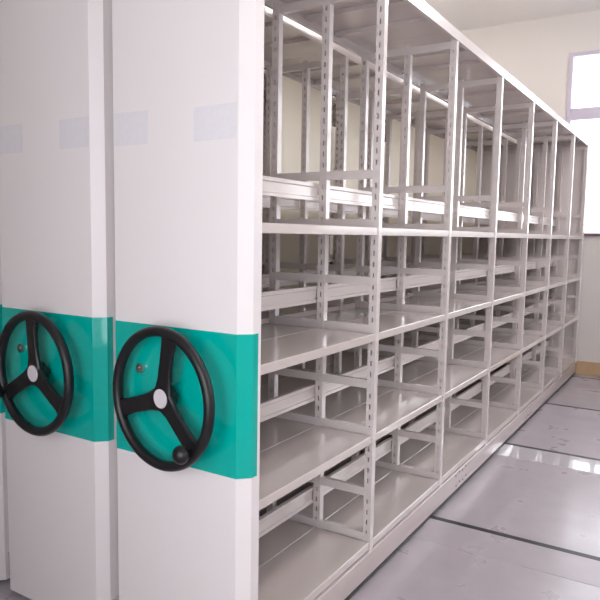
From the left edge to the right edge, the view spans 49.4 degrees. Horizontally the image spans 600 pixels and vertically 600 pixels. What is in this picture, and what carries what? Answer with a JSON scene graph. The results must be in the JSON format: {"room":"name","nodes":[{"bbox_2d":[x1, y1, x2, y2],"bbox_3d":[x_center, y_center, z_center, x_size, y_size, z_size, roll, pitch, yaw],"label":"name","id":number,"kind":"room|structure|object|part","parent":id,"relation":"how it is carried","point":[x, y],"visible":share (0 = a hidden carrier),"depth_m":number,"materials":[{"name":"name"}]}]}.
{"room":"archive storage room","nodes":[
{"label":"archive storage room","id":0,"kind":"room"},
{"bbox_2d":[0,374,599,599],"bbox_3d":[0.635,1.144,3.474,7.300,0.200,8.260,4,7,32],"label":"floor","id":1,"kind":"structure","parent":0,"point":[553,505],"depth_m":3.18,"materials":[{"name":"tile"}]},
{"bbox_2d":[0,578,30,599],"bbox_3d":[-0.248,1.163,2.046,6.860,0.016,0.198,4,7,32],"label":"trim","id":2,"kind":"structure","parent":1,"relation":"on","point":[5,589],"depth_m":2.48,"materials":[{"name":"paint"}]},
{"bbox_2d":[0,69,386,579],"bbox_3d":[0.083,-0.301,4.886,0.588,2.344,5.797,4,7,32],"label":"shelving unit","id":3,"kind":"object","parent":1,"relation":"on","point":[4,524],"visible":0.06,"depth_m":2.52,"materials":[{"name":"grey paint"}]},
{"bbox_3d":[-1.352,-0.095,2.564,0.542,2.340,0.070,4,7,32],"label":"panel","id":4,"kind":"part","parent":3,"relation":"part of","materials":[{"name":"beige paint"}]},
{"bbox_2d":[0,0,526,599],"bbox_3d":[0.583,-0.263,4.583,0.588,2.344,5.787,4,7,32],"label":"shelving unit","id":5,"kind":"object","parent":1,"relation":"on","point":[58,341],"visible":0.39,"depth_m":2.26,"materials":[{"name":"grey paint"}]},
{"bbox_3d":[-1.052,0.321,2.270,0.052,0.052,0.059,5,7,35],"label":"crank knob","id":6,"kind":"part","parent":5,"relation":"part of","materials":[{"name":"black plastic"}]},
{"bbox_2d":[0,124,22,153],"bbox_3d":[-1.007,-0.558,2.265,0.138,0.096,0.001,5,7,32],"label":"paper notice","id":7,"kind":"object","parent":5,"relation":"attached to","point":[10,135],"visible":1,"depth_m":2.26,"materials":[{"name":"white paper"}]},
{"bbox_3d":[-0.855,-0.056,2.257,0.542,2.340,0.070,4,7,32],"label":"panel","id":8,"kind":"part","parent":5,"relation":"part of","materials":[{"name":"beige paint"}]},
{"bbox_2d":[59,116,89,148],"bbox_3d":[-0.724,-0.535,2.090,0.144,0.094,0.001,4,7,32],"label":"paper notice","id":9,"kind":"object","parent":5,"relation":"attached to","point":[73,132],"visible":1,"depth_m":2.09,"materials":[{"name":"white paper"}]},
{"bbox_3d":[-0.313,0.449,3.395,0.246,0.029,0.765,4,7,32],"label":"shelf","id":10,"kind":"part","parent":5,"relation":"part of","materials":[{"name":"grey metal"}]},
{"bbox_3d":[-0.102,0.465,3.265,0.246,0.029,0.765,4,7,32],"label":"shelf","id":11,"kind":"part","parent":5,"relation":"part of","materials":[{"name":"grey metal"}]},
{"bbox_3d":[-0.096,0.065,3.225,0.246,0.029,0.765,4,7,32],"label":"shelf","id":12,"kind":"part","parent":5,"relation":"part of","materials":[{"name":"grey metal"}]},
{"bbox_3d":[0.006,-0.249,4.085,0.014,2.150,0.703,4,7,32],"label":"plate","id":13,"kind":"part","parent":5,"relation":"part of","materials":[{"name":"beige metal"}]},
{"bbox_3d":[0.110,0.388,4.072,0.246,0.029,0.765,4,7,32],"label":"shelf","id":14,"kind":"part","parent":5,"relation":"part of","materials":[{"name":"grey metal"}]},
{"bbox_3d":[0.428,-0.310,4.762,0.014,2.150,0.703,4,7,32],"label":"plate","id":15,"kind":"part","parent":5,"relation":"part of","materials":[{"name":"beige metal"}]},
{"bbox_3d":[0.320,0.405,3.942,0.246,0.029,0.765,4,7,32],"label":"shelf","id":16,"kind":"part","parent":5,"relation":"part of","materials":[{"name":"grey metal"}]},
{"bbox_3d":[0.327,0.005,3.902,0.246,0.029,0.765,4,7,32],"label":"shelf","id":17,"kind":"part","parent":5,"relation":"part of","materials":[{"name":"grey metal"}]},
{"bbox_3d":[0.532,0.328,4.748,0.246,0.029,0.765,4,7,32],"label":"shelf","id":18,"kind":"part","parent":5,"relation":"part of","materials":[{"name":"grey metal"}]},
{"bbox_3d":[0.851,-0.370,5.438,0.014,2.150,0.703,4,7,32],"label":"plate","id":19,"kind":"part","parent":5,"relation":"part of","materials":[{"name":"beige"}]},
{"bbox_3d":[0.743,0.344,4.619,0.246,0.029,0.765,4,7,32],"label":"shelf","id":20,"kind":"part","parent":5,"relation":"part of","materials":[{"name":"grey metal"}]},
{"bbox_3d":[0.955,0.268,5.425,0.246,0.029,0.765,4,7,32],"label":"shelf","id":21,"kind":"part","parent":5,"relation":"part of","materials":[{"name":"grey metal"}]},
{"bbox_3d":[0.749,-0.056,4.579,0.246,0.029,0.765,4,7,32],"label":"shelf","id":22,"kind":"part","parent":5,"relation":"part of","materials":[{"name":"grey metal"}]},
{"bbox_3d":[1.273,-0.430,6.115,0.014,2.150,0.703,4,7,32],"label":"plate","id":23,"kind":"part","parent":5,"relation":"part of","materials":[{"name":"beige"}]},
{"bbox_3d":[1.165,0.284,5.295,0.246,0.029,0.765,4,7,32],"label":"shelf","id":24,"kind":"part","parent":5,"relation":"part of","materials":[{"name":"grey metal"}]},
{"bbox_3d":[1.172,-0.116,5.255,0.246,0.029,0.765,4,7,32],"label":"shelf","id":25,"kind":"part","parent":5,"relation":"part of","materials":[{"name":"grey metal"}]},
{"bbox_3d":[1.696,-0.491,6.792,0.014,2.150,0.703,4,7,32],"label":"plate","id":26,"kind":"part","parent":5,"relation":"part of","materials":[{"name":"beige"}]},
{"bbox_3d":[1.588,0.224,5.972,0.246,0.029,0.765,4,7,32],"label":"shelf","id":27,"kind":"part","parent":5,"relation":"part of","materials":[{"name":"grey metal"}]},
{"bbox_3d":[1.800,0.147,6.778,0.246,0.029,0.765,4,7,32],"label":"shelf","id":28,"kind":"part","parent":5,"relation":"part of","materials":[{"name":"grey metal"}]},
{"bbox_3d":[1.594,-0.176,5.932,0.246,0.029,0.765,4,7,32],"label":"shelf","id":29,"kind":"part","parent":5,"relation":"part of","materials":[{"name":"grey metal"}]},
{"bbox_3d":[2.010,0.163,6.648,0.246,0.029,0.765,4,7,32],"label":"shelf","id":30,"kind":"part","parent":5,"relation":"part of","materials":[{"name":"grey metal"}]},
{"bbox_3d":[2.017,-0.237,6.609,0.246,0.029,0.765,4,7,32],"label":"shelf","id":31,"kind":"part","parent":5,"relation":"part of","materials":[{"name":"grey metal"}]},
{"bbox_2d":[112,0,589,599],"bbox_3d":[1.074,-0.223,4.268,0.588,2.344,5.808,4,7,32],"label":"shelving unit","id":32,"kind":"object","parent":1,"relation":"on","point":[200,455],"visible":1,"depth_m":2.50,"materials":[{"name":"grey paint"}]},
{"bbox_2d":[113,110,147,145],"bbox_3d":[-0.509,-0.514,1.958,0.145,0.098,0.001,5,7,32],"label":"paper notice","id":33,"kind":"object","parent":32,"relation":"attached to","point":[129,128],"visible":1,"depth_m":1.96,"materials":[{"name":"white paper"}]},
{"bbox_3d":[-0.324,0.426,1.800,0.052,0.052,0.059,5,7,37],"label":"crank knob","id":34,"kind":"part","parent":32,"relation":"part of","materials":[{"name":"black plastic"}]},
{"bbox_3d":[-0.357,-0.017,1.950,0.542,2.340,0.070,4,7,32],"label":"panel","id":35,"kind":"part","parent":32,"relation":"part of","materials":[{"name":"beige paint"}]},
{"bbox_2d":[193,102,236,141],"bbox_3d":[-0.234,-0.487,1.788,0.152,0.094,0.001,4,6,32],"label":"paper notice","id":36,"kind":"object","parent":32,"relation":"attached to","point":[219,121],"visible":1,"depth_m":1.79,"materials":[{"name":"white paper"}]},
{"bbox_3d":[-0.245,0.979,2.454,0.246,0.029,0.765,4,7,32],"label":"shelf","id":37,"kind":"part","parent":32,"relation":"part of","materials":[{"name":"grey metal"}]},
{"bbox_3d":[-0.238,0.548,2.412,0.246,0.029,0.765,4,7,32],"label":"shelf","id":38,"kind":"part","parent":32,"relation":"part of","materials":[{"name":"grey metal"}]},
{"bbox_3d":[-0.232,0.148,2.372,0.246,0.029,0.765,4,7,32],"label":"shelf","id":39,"kind":"part","parent":32,"relation":"part of","materials":[{"name":"grey metal"}]},
{"bbox_3d":[-0.035,0.995,2.325,0.246,0.029,0.765,4,7,32],"label":"shelf","id":40,"kind":"part","parent":32,"relation":"part of","materials":[{"name":"grey metal"}]},
{"bbox_3d":[-0.028,0.565,2.282,0.246,0.029,0.765,4,7,32],"label":"shelf","id":41,"kind":"part","parent":32,"relation":"part of","materials":[{"name":"grey metal"}]},
{"bbox_3d":[-0.021,0.165,2.242,0.246,0.029,0.765,4,7,32],"label":"shelf","id":42,"kind":"part","parent":32,"relation":"part of","materials":[{"name":"grey metal"}]},
{"bbox_3d":[-0.015,-0.238,2.202,0.246,0.029,0.765,4,7,32],"label":"shelf","id":43,"kind":"part","parent":32,"relation":"part of","materials":[{"name":"grey metal"}]},
{"bbox_3d":[0.184,0.488,3.088,0.246,0.029,0.765,4,7,32],"label":"shelf","id":44,"kind":"part","parent":32,"relation":"part of","materials":[{"name":"grey metal"}]},
{"bbox_3d":[0.177,0.918,3.131,0.246,0.029,0.765,4,7,32],"label":"shelf","id":45,"kind":"part","parent":32,"relation":"part of","materials":[{"name":"grey metal"}]},
{"bbox_3d":[0.191,0.088,3.048,0.246,0.029,0.765,4,7,32],"label":"shelf","id":46,"kind":"part","parent":32,"relation":"part of","materials":[{"name":"grey metal"}]},
{"bbox_3d":[0.388,0.935,3.001,0.246,0.029,0.765,4,7,32],"label":"shelf","id":47,"kind":"part","parent":32,"relation":"part of","materials":[{"name":"grey metal"}]},
{"bbox_3d":[0.395,0.504,2.958,0.246,0.029,0.765,4,7,32],"label":"shelf","id":48,"kind":"part","parent":32,"relation":"part of","materials":[{"name":"grey metal"}]},
{"bbox_3d":[0.408,-0.299,2.878,0.246,0.029,0.765,4,7,32],"label":"shelf","id":49,"kind":"part","parent":32,"relation":"part of","materials":[{"name":"grey metal"}]},
{"bbox_3d":[0.401,0.104,2.918,0.246,0.029,0.765,4,7,32],"label":"shelf","id":50,"kind":"part","parent":32,"relation":"part of","materials":[{"name":"grey metal"}]},
{"bbox_3d":[0.600,0.858,3.808,0.246,0.029,0.765,4,7,32],"label":"shelf","id":51,"kind":"part","parent":32,"relation":"part of","materials":[{"name":"grey metal"}]},
{"bbox_3d":[0.607,0.427,3.765,0.246,0.029,0.765,4,7,32],"label":"shelf","id":52,"kind":"part","parent":32,"relation":"part of","materials":[{"name":"grey metal"}]},
{"bbox_3d":[0.613,0.027,3.725,0.246,0.029,0.765,4,7,32],"label":"shelf","id":53,"kind":"part","parent":32,"relation":"part of","materials":[{"name":"grey metal"}]},
{"bbox_3d":[0.810,0.875,3.678,0.246,0.029,0.765,4,7,32],"label":"shelf","id":54,"kind":"part","parent":32,"relation":"part of","materials":[{"name":"grey metal"}]},
{"bbox_3d":[0.817,0.444,3.635,0.246,0.029,0.765,4,7,32],"label":"shelf","id":55,"kind":"part","parent":32,"relation":"part of","materials":[{"name":"grey metal"}]},
{"bbox_3d":[1.022,0.798,4.484,0.246,0.029,0.765,4,7,32],"label":"shelf","id":56,"kind":"part","parent":32,"relation":"part of","materials":[{"name":"grey metal"}]},
{"bbox_3d":[1.029,0.367,4.441,0.246,0.029,0.765,4,7,32],"label":"shelf","id":57,"kind":"part","parent":32,"relation":"part of","materials":[{"name":"grey metal"}]},
{"bbox_3d":[0.824,0.044,3.595,0.246,0.029,0.765,4,7,32],"label":"shelf","id":58,"kind":"part","parent":32,"relation":"part of","materials":[{"name":"grey metal"}]},
{"bbox_3d":[1.036,-0.033,4.402,0.246,0.029,0.765,4,7,32],"label":"shelf","id":59,"kind":"part","parent":32,"relation":"part of","materials":[{"name":"grey metal"}]},
{"bbox_3d":[0.831,-0.359,3.555,0.246,0.029,0.765,4,7,32],"label":"shelf","id":60,"kind":"part","parent":32,"relation":"part of","materials":[{"name":"grey metal"}]},
{"bbox_3d":[1.232,0.814,4.355,0.246,0.029,0.765,4,7,32],"label":"shelf","id":61,"kind":"part","parent":32,"relation":"part of","materials":[{"name":"grey metal"}]},
{"bbox_3d":[1.240,0.383,4.312,0.246,0.029,0.765,4,7,32],"label":"shelf","id":62,"kind":"part","parent":32,"relation":"part of","materials":[{"name":"grey metal"}]},
{"bbox_3d":[1.452,0.306,5.118,0.246,0.029,0.765,4,7,32],"label":"shelf","id":63,"kind":"part","parent":32,"relation":"part of","materials":[{"name":"grey metal"}]},
{"bbox_3d":[1.445,0.737,5.161,0.246,0.029,0.765,4,7,32],"label":"shelf","id":64,"kind":"part","parent":32,"relation":"part of","materials":[{"name":"grey metal"}]},
{"bbox_3d":[1.458,-0.093,5.078,0.246,0.029,0.765,4,7,32],"label":"shelf","id":65,"kind":"part","parent":32,"relation":"part of","materials":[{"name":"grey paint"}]},
{"bbox_3d":[1.246,-0.017,4.272,0.246,0.029,0.765,4,7,32],"label":"shelf","id":66,"kind":"part","parent":32,"relation":"part of","materials":[{"name":"grey metal"}]},
{"bbox_3d":[1.253,-0.419,4.232,0.246,0.029,0.765,4,7,32],"label":"shelf","id":67,"kind":"part","parent":32,"relation":"part of","materials":[{"name":"grey metal"}]},
{"bbox_3d":[1.867,0.677,5.838,0.246,0.029,0.765,4,7,32],"label":"shelf","id":68,"kind":"part","parent":32,"relation":"part of","materials":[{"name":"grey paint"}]},
{"bbox_3d":[1.874,0.246,5.795,0.246,0.029,0.765,4,7,32],"label":"shelf","id":69,"kind":"part","parent":32,"relation":"part of","materials":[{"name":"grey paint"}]},
{"bbox_3d":[1.655,0.754,5.031,0.246,0.029,0.765,4,7,32],"label":"shelf","id":70,"kind":"part","parent":32,"relation":"part of","materials":[{"name":"grey metal"}]},
{"bbox_3d":[1.881,-0.154,5.755,0.246,0.029,0.765,4,7,32],"label":"shelf","id":71,"kind":"part","parent":32,"relation":"part of","materials":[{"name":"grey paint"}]},
{"bbox_3d":[1.662,0.323,4.988,0.246,0.029,0.765,4,7,32],"label":"shelf","id":72,"kind":"part","parent":32,"relation":"part of","materials":[{"name":"grey metal"}]},
{"bbox_3d":[1.669,-0.077,4.948,0.246,0.029,0.765,4,7,32],"label":"shelf","id":73,"kind":"part","parent":32,"relation":"part of","materials":[{"name":"grey metal"}]},
{"bbox_3d":[2.290,0.617,6.514,0.246,0.029,0.765,4,7,32],"label":"shelf","id":74,"kind":"part","parent":32,"relation":"part of","materials":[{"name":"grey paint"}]},
{"bbox_3d":[2.297,0.186,6.471,0.246,0.029,0.765,4,7,32],"label":"shelf","id":75,"kind":"part","parent":32,"relation":"part of","materials":[{"name":"grey metal"}]},
{"bbox_3d":[1.676,-0.480,4.908,0.246,0.029,0.765,4,7,32],"label":"shelf","id":76,"kind":"part","parent":32,"relation":"part of","materials":[{"name":"grey metal"}]},
{"bbox_3d":[2.078,0.693,5.708,0.246,0.029,0.765,4,7,32],"label":"shelf","id":77,"kind":"part","parent":32,"relation":"part of","materials":[{"name":"grey metal"}]},
{"bbox_3d":[2.085,0.263,5.665,0.246,0.029,0.765,4,7,32],"label":"shelf","id":78,"kind":"part","parent":32,"relation":"part of","materials":[{"name":"grey metal"}]},
{"bbox_3d":[2.091,-0.137,5.625,0.246,0.029,0.765,4,7,32],"label":"shelf","id":79,"kind":"part","parent":32,"relation":"part of","materials":[{"name":"grey metal"}]},
{"bbox_3d":[2.098,-0.540,5.585,0.246,0.029,0.765,4,7,32],"label":"shelf","id":80,"kind":"part","parent":32,"relation":"part of","materials":[{"name":"grey metal"}]},
{"bbox_3d":[2.500,0.633,6.385,0.246,0.029,0.765,4,7,32],"label":"shelf","id":81,"kind":"part","parent":32,"relation":"part of","materials":[{"name":"grey metal"}]},
{"bbox_3d":[2.507,0.202,6.341,0.246,0.029,0.765,4,7,32],"label":"shelf","id":82,"kind":"part","parent":32,"relation":"part of","materials":[{"name":"grey metal"}]},
{"bbox_3d":[2.521,-0.601,6.261,0.246,0.029,0.765,4,7,32],"label":"shelf","id":83,"kind":"part","parent":32,"relation":"part of","materials":[{"name":"grey metal"}]},
{"bbox_3d":[2.514,-0.198,6.302,0.246,0.029,0.765,4,7,32],"label":"shelf","id":84,"kind":"part","parent":32,"relation":"part of","materials":[{"name":"grey metal"}]},
{"bbox_2d":[413,516,599,586],"bbox_3d":[0.449,1.063,3.162,6.860,0.016,0.198,4,7,32],"label":"trim","id":85,"kind":"structure","parent":1,"relation":"on","point":[581,569],"depth_m":2.86,"materials":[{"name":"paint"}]},
{"bbox_2d":[495,443,599,473],"bbox_3d":[1.175,0.959,4.325,6.860,0.016,0.198,4,7,32],"label":"trim","id":86,"kind":"structure","parent":1,"relation":"on","point":[578,463],"depth_m":4.08,"materials":[{"name":"grey metal"}]},
{"bbox_2d":[539,403,599,419],"bbox_3d":[1.848,0.863,5.404,6.860,0.016,0.198,4,7,32],"label":"trim","id":87,"kind":"structure","parent":1,"relation":"on","point":[565,410],"depth_m":5.21,"materials":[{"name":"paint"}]},
{"bbox_2d":[567,377,599,385],"bbox_3d":[2.524,0.766,6.486,6.860,0.016,0.198,4,7,32],"label":"trim","id":88,"kind":"structure","parent":1,"relation":"on","point":[572,379],"depth_m":6.34,"materials":[{"name":"paint"}]},
{"bbox_2d":[329,10,599,362],"bbox_3d":[2.795,-1.051,6.694,7.300,3.600,0.200,4,7,32],"label":"wall","id":89,"kind":"structure","parent":0,"point":[536,53],"depth_m":6.62,"materials":[{"name":"beige paint"}]},
{"bbox_2d":[522,354,599,376],"bbox_3d":[2.709,0.678,6.774,6.900,0.140,0.015,4,7,32],"label":"baseboard","id":90,"kind":"structure","parent":89,"relation":"attached to","point":[582,367],"depth_m":6.63,"materials":[{"name":"beige wood"}]},
{"bbox_2d":[566,49,599,235],"bbox_3d":[4.125,-1.451,5.750,3.445,1.812,0.130,4,7,32],"label":"window","id":91,"kind":"structure","parent":89,"relation":"in","point":[586,113],"depth_m":6.51,"materials":[{"name":"grey"}]},
{"bbox_3d":[4.081,-0.556,5.792,3.445,0.022,0.018,4,7,32],"label":"sill","id":92,"kind":"part","parent":91,"relation":"part of","materials":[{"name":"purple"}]},
{"bbox_2d":[424,0,599,30],"bbox_3d":[0.698,-2.637,3.097,7.300,0.200,8.260,4,7,32],"label":"ceiling","id":93,"kind":"structure","parent":0,"point":[462,14],"depth_m":6.39,"materials":[{"name":"white paint"}]}
]}

